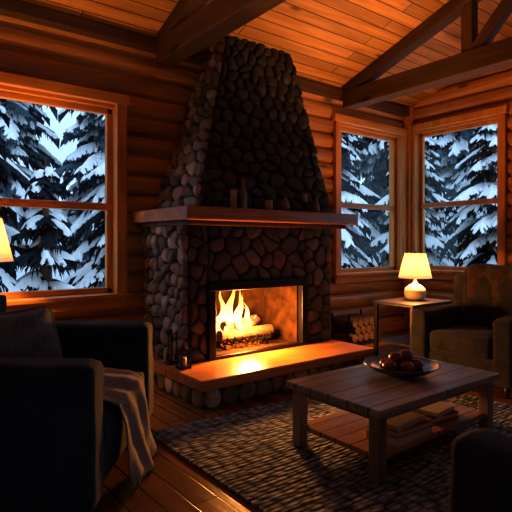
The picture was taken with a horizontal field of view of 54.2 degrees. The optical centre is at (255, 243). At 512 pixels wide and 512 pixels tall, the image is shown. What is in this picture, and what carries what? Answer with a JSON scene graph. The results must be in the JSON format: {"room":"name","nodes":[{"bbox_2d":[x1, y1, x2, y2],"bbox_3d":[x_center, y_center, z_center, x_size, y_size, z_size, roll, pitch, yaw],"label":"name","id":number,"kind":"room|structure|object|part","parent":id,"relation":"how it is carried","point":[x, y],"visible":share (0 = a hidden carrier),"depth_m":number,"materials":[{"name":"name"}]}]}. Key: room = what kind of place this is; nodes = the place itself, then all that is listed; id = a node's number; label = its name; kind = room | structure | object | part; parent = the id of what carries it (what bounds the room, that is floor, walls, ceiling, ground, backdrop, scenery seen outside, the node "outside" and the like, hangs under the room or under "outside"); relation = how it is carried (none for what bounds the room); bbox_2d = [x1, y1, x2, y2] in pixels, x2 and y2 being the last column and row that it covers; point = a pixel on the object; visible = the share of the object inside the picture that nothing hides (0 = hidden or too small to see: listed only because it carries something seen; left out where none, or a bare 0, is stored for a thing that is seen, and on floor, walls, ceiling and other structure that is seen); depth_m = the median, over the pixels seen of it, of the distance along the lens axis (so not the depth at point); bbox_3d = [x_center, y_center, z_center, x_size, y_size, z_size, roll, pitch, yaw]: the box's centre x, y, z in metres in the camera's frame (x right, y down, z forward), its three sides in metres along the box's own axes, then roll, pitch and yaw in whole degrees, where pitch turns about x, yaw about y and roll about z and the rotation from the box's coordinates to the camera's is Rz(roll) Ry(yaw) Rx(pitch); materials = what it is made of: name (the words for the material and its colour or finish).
{"room":"cabin living room","nodes":[
{"label":"cabin living room","id":0,"kind":"room"},
{"bbox_2d":[0,15,403,331],"bbox_3d":[-1.275,-0.400,5.116,9.440,3.400,0.225,0,0,-38],"label":"wall","id":1,"kind":"structure","parent":0,"point":[159,94],"depth_m":5.08,"materials":[{"name":"brown wood"}]},
{"bbox_2d":[0,71,129,298],"bbox_3d":[-2.163,-0.480,4.376,2.130,1.960,0.270,0,0,-38],"label":"window","id":2,"kind":"structure","parent":1,"relation":"in","point":[7,79],"depth_m":4.70,"materials":[{"name":"brown wood"}]},
{"bbox_3d":[-2.178,0.453,4.396,1.870,0.055,0.060,0,0,-38],"label":"sash bottom","id":3,"kind":"part","parent":2,"relation":"part of","materials":[{"name":"brown wood"}]},
{"bbox_3d":[-2.178,-1.302,4.396,1.870,0.055,0.060,0,0,-38],"label":"sash","id":4,"kind":"part","parent":2,"relation":"part of","materials":[{"name":"brown wood"}]},
{"bbox_3d":[-2.176,-0.365,4.394,1.870,0.070,0.075,0,0,-38],"label":"meeting rail","id":5,"kind":"part","parent":2,"relation":"part of","materials":[{"name":"brown wood"}]},
{"bbox_3d":[-1.460,-0.425,4.951,0.055,1.810,0.060,0,0,-38],"label":"sash","id":6,"kind":"part","parent":2,"relation":"part of","materials":[{"name":"brown wood"}]},
{"bbox_2d":[7,299,125,312],"bbox_3d":[-2.108,0.575,4.305,2.070,0.090,0.050,0,0,-38],"label":"apron","id":7,"kind":"object","parent":1,"relation":"attached to","point":[110,303],"visible":0.67,"depth_m":4.63,"materials":[{"name":"brown wood"}]},
{"bbox_2d":[7,292,130,306],"bbox_3d":[-2.132,0.505,4.337,2.130,0.050,0.210,0,0,-38],"label":"sill","id":8,"kind":"structure","parent":1,"relation":"attached to","point":[98,296],"depth_m":4.54,"materials":[{"name":"brown wood"}]},
{"bbox_2d":[115,104,126,300],"bbox_3d":[-1.323,-0.415,4.905,0.105,1.930,0.060,0,0,-38],"label":"window frame","id":9,"kind":"structure","parent":1,"relation":"attached to","point":[120,110],"depth_m":4.88,"materials":[{"name":"brown wood"}]},
{"bbox_2d":[0,0,409,116],"bbox_3d":[-1.218,-2.020,4.961,8.940,0.120,0.120,0,0,-38],"label":"trim","id":10,"kind":"structure","parent":1,"relation":"attached to","point":[16,9],"depth_m":4.76,"materials":[{"name":"brown wood"}]},
{"bbox_2d":[333,121,340,278],"bbox_3d":[1.102,-0.605,6.779,0.105,2.150,0.060,0,0,-38],"label":"window frame","id":11,"kind":"structure","parent":1,"relation":"attached to","point":[336,124],"depth_m":6.75,"materials":[{"name":"brown wood"}]},
{"bbox_2d":[332,270,399,277],"bbox_3d":[1.654,0.425,7.263,1.620,0.050,0.210,0,0,-38],"label":"sill","id":12,"kind":"structure","parent":1,"relation":"attached to","point":[385,272],"depth_m":7.07,"materials":[{"name":"brown wood"}]},
{"bbox_2d":[330,320,405,339],"bbox_3d":[1.342,1.240,6.971,2.530,0.120,0.040,0,0,-38],"label":"baseboard","id":13,"kind":"structure","parent":1,"relation":"attached to","point":[398,325],"depth_m":7.49,"materials":[{"name":"brown wood"}]},
{"bbox_2d":[332,113,406,272],"bbox_3d":[1.623,-0.670,7.302,1.620,2.180,0.270,0,0,-38],"label":"window","id":14,"kind":"structure","parent":1,"relation":"in","point":[345,119],"depth_m":7.63,"materials":[{"name":"brown wood"}]},
{"bbox_3d":[1.608,0.372,7.322,1.360,0.055,0.060,0,0,-38],"label":"sash bottom","id":15,"kind":"part","parent":14,"relation":"part of","materials":[{"name":"brown wood"}]},
{"bbox_3d":[1.608,-1.603,7.322,1.360,0.055,0.060,0,0,-38],"label":"sash","id":16,"kind":"part","parent":14,"relation":"part of","materials":[{"name":"brown wood"}]},
{"bbox_3d":[1.610,-0.547,7.320,1.360,0.070,0.075,0,0,-38],"label":"meeting rail","id":17,"kind":"part","parent":14,"relation":"part of","materials":[{"name":"brown wood"}]},
{"bbox_3d":[2.124,-0.615,7.721,0.055,2.030,0.060,0,0,-38],"label":"sash","id":18,"kind":"part","parent":14,"relation":"part of","materials":[{"name":"brown wood"}]},
{"bbox_2d":[333,274,405,283],"bbox_3d":[1.678,0.495,7.231,1.560,0.090,0.050,0,0,-38],"label":"apron","id":19,"kind":"object","parent":1,"relation":"attached to","point":[356,279],"visible":0.73,"depth_m":7.12,"materials":[{"name":"brown wood"}]},
{"bbox_2d":[400,135,406,268],"bbox_3d":[2.261,-0.605,7.675,0.105,2.150,0.060,0,0,-38],"label":"window frame","id":20,"kind":"structure","parent":1,"relation":"attached to","point":[403,139],"depth_m":7.64,"materials":[{"name":"brown wood"}]},
{"bbox_2d":[404,106,413,328],"bbox_3d":[2.357,-0.405,7.718,0.110,3.410,0.110,0,0,-38],"label":"trim","id":21,"kind":"structure","parent":1,"relation":"attached to","point":[408,120],"depth_m":7.67,"materials":[{"name":"brown wood"}]},
{"bbox_2d":[18,0,511,106],"bbox_3d":[1.029,-2.738,2.135,9.640,1.506,7.920,0,0,-38],"label":"ceiling","id":22,"kind":"structure","parent":0,"point":[328,42],"depth_m":5.56,"materials":[{"name":"brown wood"}]},
{"bbox_2d":[156,0,285,65],"bbox_3d":[1.235,-2.584,2.294,0.200,1.518,7.164,0,0,-38],"label":"ceiling beam","id":23,"kind":"structure","parent":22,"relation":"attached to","point":[191,26],"depth_m":4.45,"materials":[{"name":"brown wood"}]},
{"bbox_2d":[342,0,511,109],"bbox_3d":[3.403,-2.584,3.970,0.200,1.518,7.164,0,0,-38],"label":"roof truss","id":24,"kind":"object","parent":22,"relation":"attached to","point":[478,55],"visible":1,"depth_m":5.62,"materials":[{"name":"brown wood"}]},
{"bbox_3d":[2.302,-2.321,5.394,0.130,0.641,0.130,0,0,-38],"label":"queen post","id":25,"kind":"part","parent":24,"relation":"part of","materials":[{"name":"brown wood"}]},
{"bbox_2d":[92,328,511,511],"bbox_3d":[1.029,1.360,2.135,9.540,0.120,7.820,0,0,-38],"label":"floor","id":26,"kind":"structure","parent":0,"point":[174,485],"depth_m":2.80,"materials":[{"name":"brown wood"}]},
{"bbox_2d":[0,295,156,511],"bbox_3d":[-1.232,0.786,2.854,1.307,1.028,1.359,0,0,0],"label":"armchair","id":27,"kind":"object","parent":26,"relation":"on","point":[74,395],"visible":1,"depth_m":2.23,"materials":[{"name":"fabric"}]},
{"bbox_3d":[-1.806,0.779,2.854,0.156,0.871,1.326,0,0,0],"label":"backrest","id":28,"kind":"part","parent":27,"relation":"part of","materials":[{"name":"fabric"}]},
{"bbox_2d":[0,306,61,357],"bbox_3d":[-1.444,0.602,2.974,0.530,0.411,0.291,-7,-13,-37],"label":"accent pillow","id":29,"kind":"object","parent":27,"relation":"on","point":[32,333],"depth_m":2.94,"materials":[{"name":"fabric"}]},
{"bbox_3d":[-1.270,0.872,2.294,1.120,0.687,0.233,0,0,0],"label":"arm","id":30,"kind":"part","parent":27,"relation":"part of","materials":[{"name":"fabric"}]},
{"bbox_3d":[-1.271,0.873,3.415,1.120,0.682,0.235,0,0,0],"label":"arm","id":31,"kind":"part","parent":27,"relation":"part of","materials":[{"name":"fabric"}]},
{"bbox_2d":[104,401,122,444],"bbox_3d":[-1.252,0.912,2.629,1.050,0.207,0.453,0,0,0],"label":"seat cushion","id":32,"kind":"object","parent":27,"relation":"on","point":[113,416],"depth_m":2.57,"materials":[{"name":"fabric"}]},
{"bbox_2d":[103,367,156,493],"bbox_3d":[-1.088,0.936,2.761,1.014,0.719,0.638,0,0,0],"label":"throw blanket","id":33,"kind":"object","parent":27,"relation":"on","point":[127,423],"depth_m":2.73,"materials":[{"name":"fabric"}]},
{"bbox_2d":[132,35,373,409],"bbox_3d":[0.004,-0.512,5.040,2.170,3.624,1.430,0,0,-38],"label":"stone fireplace","id":34,"kind":"object","parent":26,"relation":"on","point":[247,118],"depth_m":4.91,"materials":[{"name":"grey stone"}]},
{"bbox_2d":[165,361,177,364],"bbox_3d":[-0.742,1.040,4.394,0.120,0.020,0.120,0,0,-38],"label":"base","id":35,"kind":"object","parent":34,"relation":"on","point":[166,362],"visible":0.94,"depth_m":4.36,"materials":[{"name":"black metal"}]},
{"bbox_2d":[171,329,172,360],"bbox_3d":[-0.742,0.895,4.394,0.014,0.290,0.014,0,0,-38],"label":"stand","id":36,"kind":"object","parent":35,"relation":"on","point":[171,329],"visible":1,"depth_m":4.39,"materials":[{"name":"black metal"}]},
{"bbox_2d":[175,345,190,369],"bbox_3d":[-0.613,0.955,4.228,0.100,0.190,0.100,0,0,-38],"label":"candle lantern","id":37,"kind":"object","parent":34,"relation":"on","point":[183,348],"visible":1,"depth_m":4.21,"materials":[{"name":"black metal"}]},
{"bbox_2d":[180,357,185,366],"bbox_3d":[-0.613,0.998,4.228,0.050,0.075,0.050,0,0,-38],"label":"candle","id":38,"kind":"object","parent":37,"relation":"on","point":[183,359],"depth_m":4.21,"materials":[{"name":"wax"}]},
{"bbox_3d":[-0.409,0.703,4.531,0.075,0.695,0.070,0,0,-38],"label":"frame","id":39,"kind":"part","parent":34,"relation":"part of","materials":[{"name":"black metal"}]},
{"bbox_2d":[230,190,236,207],"bbox_3d":[-0.202,-0.412,4.546,0.060,0.185,0.060,0,0,-38],"label":"pillar candle","id":40,"kind":"object","parent":34,"relation":"on","point":[233,193],"visible":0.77,"depth_m":4.52,"materials":[{"name":"wax"}]},
{"bbox_3d":[-0.101,-0.185,5.224,1.970,0.040,0.990,0,0,-38],"label":"mantel moulding","id":41,"kind":"part","parent":34,"relation":"part of","materials":[{"name":"brown wood"}]},
{"bbox_2d":[240,179,246,207],"bbox_3d":[-0.114,-0.455,4.563,0.060,0.270,0.060,0,0,-38],"label":"glass bottle","id":42,"kind":"object","parent":34,"relation":"on","point":[243,192],"visible":0.86,"depth_m":4.54,"materials":[{"name":"brown glass"}]},
{"bbox_3d":[-0.151,0.964,5.085,0.580,0.132,0.328,0,0,-38],"label":"fireplace grate","id":43,"kind":"part","parent":34,"relation":"part of","materials":[{"name":"black metal"}]},
{"bbox_2d":[216,290,273,349],"bbox_3d":[-0.149,0.724,5.104,0.698,0.669,0.301,0,0,-38],"label":"fire","id":44,"kind":"object","parent":34,"relation":"in","point":[231,325],"visible":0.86,"depth_m":5.01,"materials":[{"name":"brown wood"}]},
{"bbox_2d":[132,205,357,224],"bbox_3d":[-0.067,-0.263,5.181,2.110,0.115,1.100,0,0,-38],"label":"mantel shelf","id":45,"kind":"object","parent":34,"relation":"attached to","point":[207,214],"depth_m":4.58,"materials":[{"name":"brown wood"}]},
{"bbox_3d":[-0.093,0.975,5.009,0.580,0.018,0.018,0,0,-38],"label":"rail","id":46,"kind":"part","parent":34,"relation":"part of","materials":[{"name":"black metal"}]},
{"bbox_3d":[0.041,0.393,4.877,1.210,0.075,0.072,0,0,-38],"label":"frame","id":47,"kind":"part","parent":34,"relation":"part of","materials":[{"name":"black metal"}]},
{"bbox_3d":[0.041,1.035,4.877,1.210,0.030,0.072,0,0,-38],"label":"frame","id":48,"kind":"part","parent":34,"relation":"part of","materials":[{"name":"black metal"}]},
{"bbox_2d":[265,200,272,209],"bbox_3d":[0.123,-0.372,4.746,0.072,0.105,0.072,0,0,-38],"label":"pillar candle","id":49,"kind":"object","parent":34,"relation":"on","point":[268,203],"visible":0.88,"depth_m":4.71,"materials":[{"name":"wax"}]},
{"bbox_2d":[280,197,288,210],"bbox_3d":[0.281,-0.390,4.869,0.090,0.140,0.090,0,0,-38],"label":"ceramic jar","id":50,"kind":"object","parent":34,"relation":"on","point":[284,205],"visible":0.84,"depth_m":4.84,"materials":[{"name":"brown ceramic"}]},
{"bbox_3d":[0.489,0.703,5.225,0.075,0.695,0.070,0,0,-38],"label":"frame","id":51,"kind":"part","parent":34,"relation":"part of","materials":[{"name":"black metal"}]},
{"bbox_2d":[302,194,308,211],"bbox_3d":[0.495,-0.410,5.034,0.080,0.180,0.080,0,0,-38],"label":"candle holder","id":52,"kind":"object","parent":34,"relation":"on","point":[304,202],"visible":0.79,"depth_m":5.02,"materials":[{"name":"black metal"}]},
{"bbox_2d":[303,194,306,201],"bbox_3d":[0.495,-0.460,5.034,0.040,0.080,0.040,0,0,-38],"label":"candle","id":53,"kind":"object","parent":52,"relation":"on","point":[304,195],"depth_m":5.02,"materials":[{"name":"wax"}]},
{"bbox_2d":[312,197,319,211],"bbox_3d":[0.614,-0.400,5.125,0.080,0.160,0.080,0,0,-38],"label":"ceramic vase","id":54,"kind":"object","parent":34,"relation":"on","point":[315,207],"visible":0.89,"depth_m":5.10,"materials":[{"name":"brown ceramic"}]},
{"bbox_2d":[151,393,511,511],"bbox_3d":[1.056,1.292,3.180,2.560,0.015,2.540,0,0,-38],"label":"area rug","id":55,"kind":"object","parent":26,"relation":"on","point":[251,452],"visible":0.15,"depth_m":2.94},
{"bbox_2d":[286,356,499,483],"bbox_3d":[0.927,1.082,3.314,1.280,0.404,0.750,0,0,-38],"label":"coffee table","id":56,"kind":"object","parent":55,"relation":"on","point":[367,397],"visible":0.78,"depth_m":3.12,"materials":[{"name":"brown wood"}]},
{"bbox_3d":[0.283,1.102,3.207,0.070,0.364,0.070,0,0,-38],"label":"leg","id":57,"kind":"part","parent":56,"relation":"part of","materials":[{"name":"brown wood"}]},
{"bbox_3d":[0.662,1.102,2.717,0.070,0.364,0.070,0,0,-38],"label":"leg","id":58,"kind":"part","parent":56,"relation":"part of","materials":[{"name":"brown wood"}]},
{"bbox_2d":[303,400,483,456],"bbox_3d":[0.927,1.165,3.314,1.160,0.030,0.630,0,0,-38],"label":"shelf","id":59,"kind":"object","parent":56,"relation":"attached to","point":[346,429],"depth_m":3.13,"materials":[{"name":"brown wood"}]},
{"bbox_2d":[366,411,432,447],"bbox_3d":[0.872,1.098,3.025,0.390,0.104,0.239,0,0,-38],"label":"book stack","id":60,"kind":"object","parent":56,"relation":"on","point":[405,428],"visible":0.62,"depth_m":2.94,"materials":[{"name":"brown paper"}]},
{"bbox_2d":[364,349,440,377],"bbox_3d":[0.981,0.797,3.375,0.500,0.166,0.500,0,0,-38],"label":"fruit bowl","id":61,"kind":"object","parent":56,"relation":"on","point":[402,364],"visible":1,"depth_m":3.34,"materials":[{"name":"ceramic"}]},
{"bbox_2d":[412,402,458,423],"bbox_3d":[1.178,1.117,3.349,0.300,0.065,0.247,0,0,-38],"label":"book stack","id":62,"kind":"object","parent":56,"relation":"on","point":[438,412],"visible":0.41,"depth_m":3.28,"materials":[{"name":"brown paper"}]},
{"bbox_3d":[1.572,1.102,3.420,0.070,0.364,0.070,0,0,-38],"label":"leg","id":63,"kind":"part","parent":56,"relation":"part of","materials":[{"name":"brown wood"}]},
{"bbox_2d":[449,428,511,511],"bbox_3d":[1.234,0.802,1.510,0.931,0.963,0.915,0,0,-38],"label":"armchair","id":64,"kind":"object","parent":55,"relation":"on","point":[481,459],"visible":1,"depth_m":1.50,"materials":[{"name":"fabric"}]},
{"bbox_2d":[330,309,379,343],"bbox_3d":[1.290,1.090,6.507,0.580,0.420,0.380,0,0,-38],"label":"rack","id":65,"kind":"object","parent":26,"relation":"on","point":[354,328],"visible":0.85,"depth_m":6.37,"materials":[{"name":"brown wood"}]},
{"bbox_3d":[0.983,1.090,6.447,0.020,0.420,0.020,0,0,-38],"label":"post","id":66,"kind":"part","parent":65,"relation":"part of","materials":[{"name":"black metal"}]},
{"bbox_3d":[1.154,1.090,6.225,0.020,0.420,0.020,0,0,-38],"label":"post","id":67,"kind":"part","parent":65,"relation":"part of","materials":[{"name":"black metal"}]},
{"bbox_3d":[1.375,1.240,6.397,0.560,0.020,0.020,0,0,-38],"label":"rail","id":68,"kind":"part","parent":65,"relation":"part of","materials":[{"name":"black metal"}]},
{"bbox_2d":[372,297,451,355],"bbox_3d":[1.766,0.970,5.662,0.740,0.660,0.555,0,0,-38],"label":"side table","id":69,"kind":"object","parent":26,"relation":"on","point":[403,340],"visible":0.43,"depth_m":5.61,"materials":[{"name":"brown wood"}]},
{"bbox_3d":[1.360,0.985,5.648,0.040,0.630,0.040,0,0,-38],"label":"leg","id":70,"kind":"part","parent":69,"relation":"part of","materials":[{"name":"brown wood"}]},
{"bbox_2d":[378,334,409,346],"bbox_3d":[1.766,1.090,5.662,0.640,0.020,0.455,0,0,-38],"label":"shelf","id":71,"kind":"object","parent":69,"relation":"attached to","point":[403,340],"depth_m":5.60,"materials":[{"name":"brown wood"}]},
{"bbox_3d":[1.650,0.985,5.272,0.040,0.630,0.040,0,0,-38],"label":"leg","id":72,"kind":"part","parent":69,"relation":"part of","materials":[{"name":"brown wood"}]},
{"bbox_2d":[398,251,431,300],"bbox_3d":[1.814,0.360,5.699,0.370,0.560,0.370,0,0,-38],"label":"table lamp","id":73,"kind":"object","parent":69,"relation":"on","point":[414,265],"visible":1,"depth_m":5.59,"materials":[{"name":"fabric"}]},
{"bbox_3d":[1.814,0.245,5.699,0.370,0.280,0.370,0,0,-38],"label":"lamp shade","id":74,"kind":"part","parent":73,"relation":"part of","materials":[{"name":"fabric"}]},
{"bbox_2d":[411,264,511,398],"bbox_3d":[2.188,0.750,4.775,1.016,1.101,1.013,0,0,-38],"label":"armchair","id":75,"kind":"object","parent":26,"relation":"on","point":[474,331],"visible":0.93,"depth_m":4.74,"materials":[{"name":"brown fabric"}]},
{"bbox_3d":[1.913,0.919,5.073,0.942,0.588,0.202,0,0,-38],"label":"arm","id":76,"kind":"part","parent":75,"relation":"part of","materials":[{"name":"brown fabric"}]},
{"bbox_3d":[2.472,0.765,4.995,0.251,0.901,0.994,0,0,-38],"label":"backrest","id":77,"kind":"part","parent":75,"relation":"part of","materials":[{"name":"brown fabric"}]},
{"bbox_2d":[429,324,493,359],"bbox_3d":[2.106,0.905,4.711,0.775,0.216,0.625,0,0,-38],"label":"seat cushion","id":78,"kind":"object","parent":75,"relation":"on","point":[454,341],"depth_m":4.53,"materials":[{"name":"brown fabric"}]},
{"bbox_2d":[461,269,511,327],"bbox_3d":[2.347,0.542,4.896,0.247,0.595,0.626,9,-5,-37],"label":"cushion","id":79,"kind":"object","parent":75,"relation":"on","point":[487,293],"depth_m":4.86,"materials":[{"name":"brown fabric"}]},
{"bbox_2d":[467,264,511,311],"bbox_3d":[2.419,0.443,4.953,0.431,0.487,0.542,0,0,-38],"label":"throw blanket","id":80,"kind":"object","parent":75,"relation":"on","point":[489,286],"depth_m":4.84,"materials":[{"name":"brown fabric"}]},
{"bbox_3d":[2.407,0.921,4.432,0.942,0.590,0.200,0,0,-38],"label":"arm","id":81,"kind":"part","parent":75,"relation":"part of","materials":[{"name":"brown fabric"}]},
{"bbox_3d":[2.115,1.245,4.213,0.056,0.110,0.056,0,0,-38],"label":"leg","id":82,"kind":"part","parent":75,"relation":"part of","materials":[{"name":"brown wood"}]},
{"bbox_3d":[-2.063,0.970,3.815,0.600,0.660,0.450,0,0,-38],"label":"side table","id":83,"kind":"object","parent":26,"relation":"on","visible":0},
{"bbox_2d":[0,218,13,261],"bbox_3d":[-2.104,0.204,3.834,0.444,0.872,0.444,0,0,-38],"label":"table lamp","id":84,"kind":"object","parent":83,"relation":"on","point":[5,251],"visible":0.8,"depth_m":3.82,"materials":[{"name":"fabric"}]},
{"bbox_2d":[414,66,511,308],"bbox_3d":[4.691,-1.100,4.965,0.225,4.800,7.320,0,0,-38],"label":"wall","id":85,"kind":"structure","parent":0,"point":[492,89],"depth_m":7.03,"materials":[{"name":"brown wood"}]},
{"bbox_2d":[412,131,416,252],"bbox_3d":[2.415,-0.645,7.684,0.060,2.190,0.105,0,0,-38],"label":"window frame","id":86,"kind":"structure","parent":85,"relation":"attached to","point":[414,133],"depth_m":7.64,"materials":[{"name":"brown wood"}]},
{"bbox_2d":[431,273,457,279],"bbox_3d":[2.837,0.475,7.147,0.050,0.090,1.460,0,0,-38],"label":"apron","id":87,"kind":"object","parent":85,"relation":"attached to","point":[434,275],"visible":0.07,"depth_m":7.26,"materials":[{"name":"brown wood"}]},
{"bbox_2d":[430,269,464,274],"bbox_3d":[2.868,0.405,7.171,0.210,0.050,1.520,0,0,-38],"label":"sill","id":88,"kind":"structure","parent":85,"relation":"attached to","point":[458,272],"depth_m":7.17,"materials":[{"name":"brown wood"}]},
{"bbox_2d":[411,105,508,270],"bbox_3d":[2.908,-0.710,7.202,0.270,2.220,1.520,0,0,-38],"label":"window","id":89,"kind":"structure","parent":85,"relation":"in","point":[494,111],"depth_m":7.38,"materials":[{"name":"brown wood"}]},
{"bbox_3d":[2.559,-0.655,7.694,0.060,2.070,0.055,0,0,-38],"label":"sash","id":90,"kind":"part","parent":89,"relation":"part of","materials":[{"name":"brown wood"}]},
{"bbox_3d":[2.928,0.352,7.217,0.060,0.055,1.260,0,0,-38],"label":"sash bottom","id":91,"kind":"part","parent":89,"relation":"part of","materials":[{"name":"brown wood"}]},
{"bbox_3d":[2.926,-0.586,7.216,0.075,0.070,1.260,0,0,-38],"label":"meeting rail","id":92,"kind":"part","parent":89,"relation":"part of","materials":[{"name":"brown wood"}]},
{"bbox_3d":[2.928,-1.663,7.217,0.060,0.055,1.260,0,0,-38],"label":"sash","id":93,"kind":"part","parent":89,"relation":"part of","materials":[{"name":"brown wood"}]},
{"bbox_2d":[497,113,506,264],"bbox_3d":[3.250,-0.645,6.604,0.060,2.190,0.105,0,0,-38],"label":"window frame","id":94,"kind":"structure","parent":85,"relation":"attached to","point":[502,117],"depth_m":6.57,"materials":[{"name":"brown wood"}]},
{"label":"outside","id":95,"kind":"structure","parent":0,"visible":0},
{"bbox_2d":[8,176,458,290],"bbox_3d":[-2.952,-4.666,24.260,75.000,13.089,66.000,0,0,-38],"label":"ground","id":96,"kind":"structure","parent":95,"point":[19,273],"depth_m":16.65,"materials":[{"name":"white snow"}]},
{"bbox_2d":[0,105,32,292],"bbox_3d":[-5.392,-2.320,8.864,3.719,9.429,3.796,0,0,33],"label":"spruce","id":97,"kind":"object","parent":96,"relation":"on","point":[8,168],"visible":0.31,"depth_m":9.05,"materials":[{"name":"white plant"}]},
{"bbox_2d":[0,98,74,267],"bbox_3d":[-7.787,-4.260,15.361,4.925,12.661,4.306,0,0,14],"label":"spruce","id":98,"kind":"object","parent":96,"relation":"on","point":[26,121],"visible":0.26,"depth_m":15.22,"materials":[{"name":"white plant"}]},
{"bbox_2d":[8,156,77,290],"bbox_3d":[-3.888,0.195,9.165,1.728,3.603,1.944,0,0,-16],"label":"spruce","id":99,"kind":"object","parent":96,"relation":"on","point":[54,230],"visible":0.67,"depth_m":8.95,"materials":[{"name":"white plant"}]},
{"bbox_2d":[54,109,104,269],"bbox_3d":[-4.709,-4.100,16.455,4.925,12.661,4.306,0,0,-44],"label":"spruce","id":100,"kind":"object","parent":96,"relation":"on","point":[90,148],"visible":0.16,"depth_m":15.43,"materials":[{"name":"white plant"}]},
{"bbox_2d":[61,126,104,287],"bbox_3d":[-2.965,-1.982,11.786,3.482,8.296,2.890,0,0,-6],"label":"spruce","id":101,"kind":"object","parent":96,"relation":"on","point":[92,275],"visible":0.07,"depth_m":11.15,"materials":[{"name":"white plant"}]},
{"bbox_2d":[341,132,379,268],"bbox_3d":[1.936,-1.359,13.024,2.605,7.466,3.130,0,0,-28],"label":"spruce","id":102,"kind":"object","parent":96,"relation":"on","point":[358,232],"visible":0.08,"depth_m":12.79,"materials":[{"name":"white plant"}]},
{"bbox_2d":[341,132,386,267],"bbox_3d":[2.295,-2.422,15.575,3.606,8.957,3.533,0,0,11],"label":"spruce","id":103,"kind":"object","parent":96,"relation":"on","point":[365,192],"visible":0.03,"depth_m":15.32,"materials":[{"name":"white plant"}]},
{"bbox_2d":[348,134,385,258],"bbox_3d":[2.905,-4.410,19.837,4.925,12.661,4.306,0,0,17],"label":"spruce","id":104,"kind":"object","parent":96,"relation":"on","point":[364,143],"visible":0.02,"depth_m":19.11,"materials":[{"name":"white plant"}]},
{"bbox_2d":[352,135,459,254],"bbox_3d":[5.405,-5.024,20.615,4.697,13.812,5.373,0,0,-22],"label":"spruce","id":105,"kind":"object","parent":96,"relation":"on","point":[375,166],"visible":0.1,"depth_m":19.89,"materials":[{"name":"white plant"}]},
{"bbox_2d":[367,134,462,266],"bbox_3d":[4.774,-2.008,15.429,3.227,8.014,3.161,0,0,-17],"label":"spruce","id":106,"kind":"object","parent":96,"relation":"on","point":[434,245],"visible":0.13,"depth_m":14.95,"materials":[{"name":"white plant"}]},
{"bbox_2d":[432,129,478,224],"bbox_3d":[10.508,-6.589,25.655,5.821,14.963,5.089,0,0,-26],"label":"spruce","id":107,"kind":"object","parent":96,"relation":"on","point":[453,149],"visible":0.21,"depth_m":24.75,"materials":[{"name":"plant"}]},
{"bbox_2d":[439,124,496,266],"bbox_3d":[5.834,-1.475,12.492,3.134,7.466,2.601,0,0,35],"label":"spruce","id":108,"kind":"object","parent":96,"relation":"on","point":[483,248],"visible":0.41,"depth_m":12.16,"materials":[{"name":"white plant"}]},
{"bbox_2d":[443,128,496,252],"bbox_3d":[10.125,-4.884,19.786,4.697,13.812,5.373,0,0,-6],"label":"spruce","id":109,"kind":"object","parent":96,"relation":"on","point":[465,186],"visible":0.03,"depth_m":20.12,"materials":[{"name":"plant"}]},
{"bbox_2d":[461,208,487,265],"bbox_3d":[8.355,-2.398,15.981,3.488,8.296,2.877,0,0,3],"label":"spruce","id":110,"kind":"object","parent":96,"relation":"on","point":[485,213],"visible":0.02,"depth_m":16.14,"materials":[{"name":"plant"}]}
]}

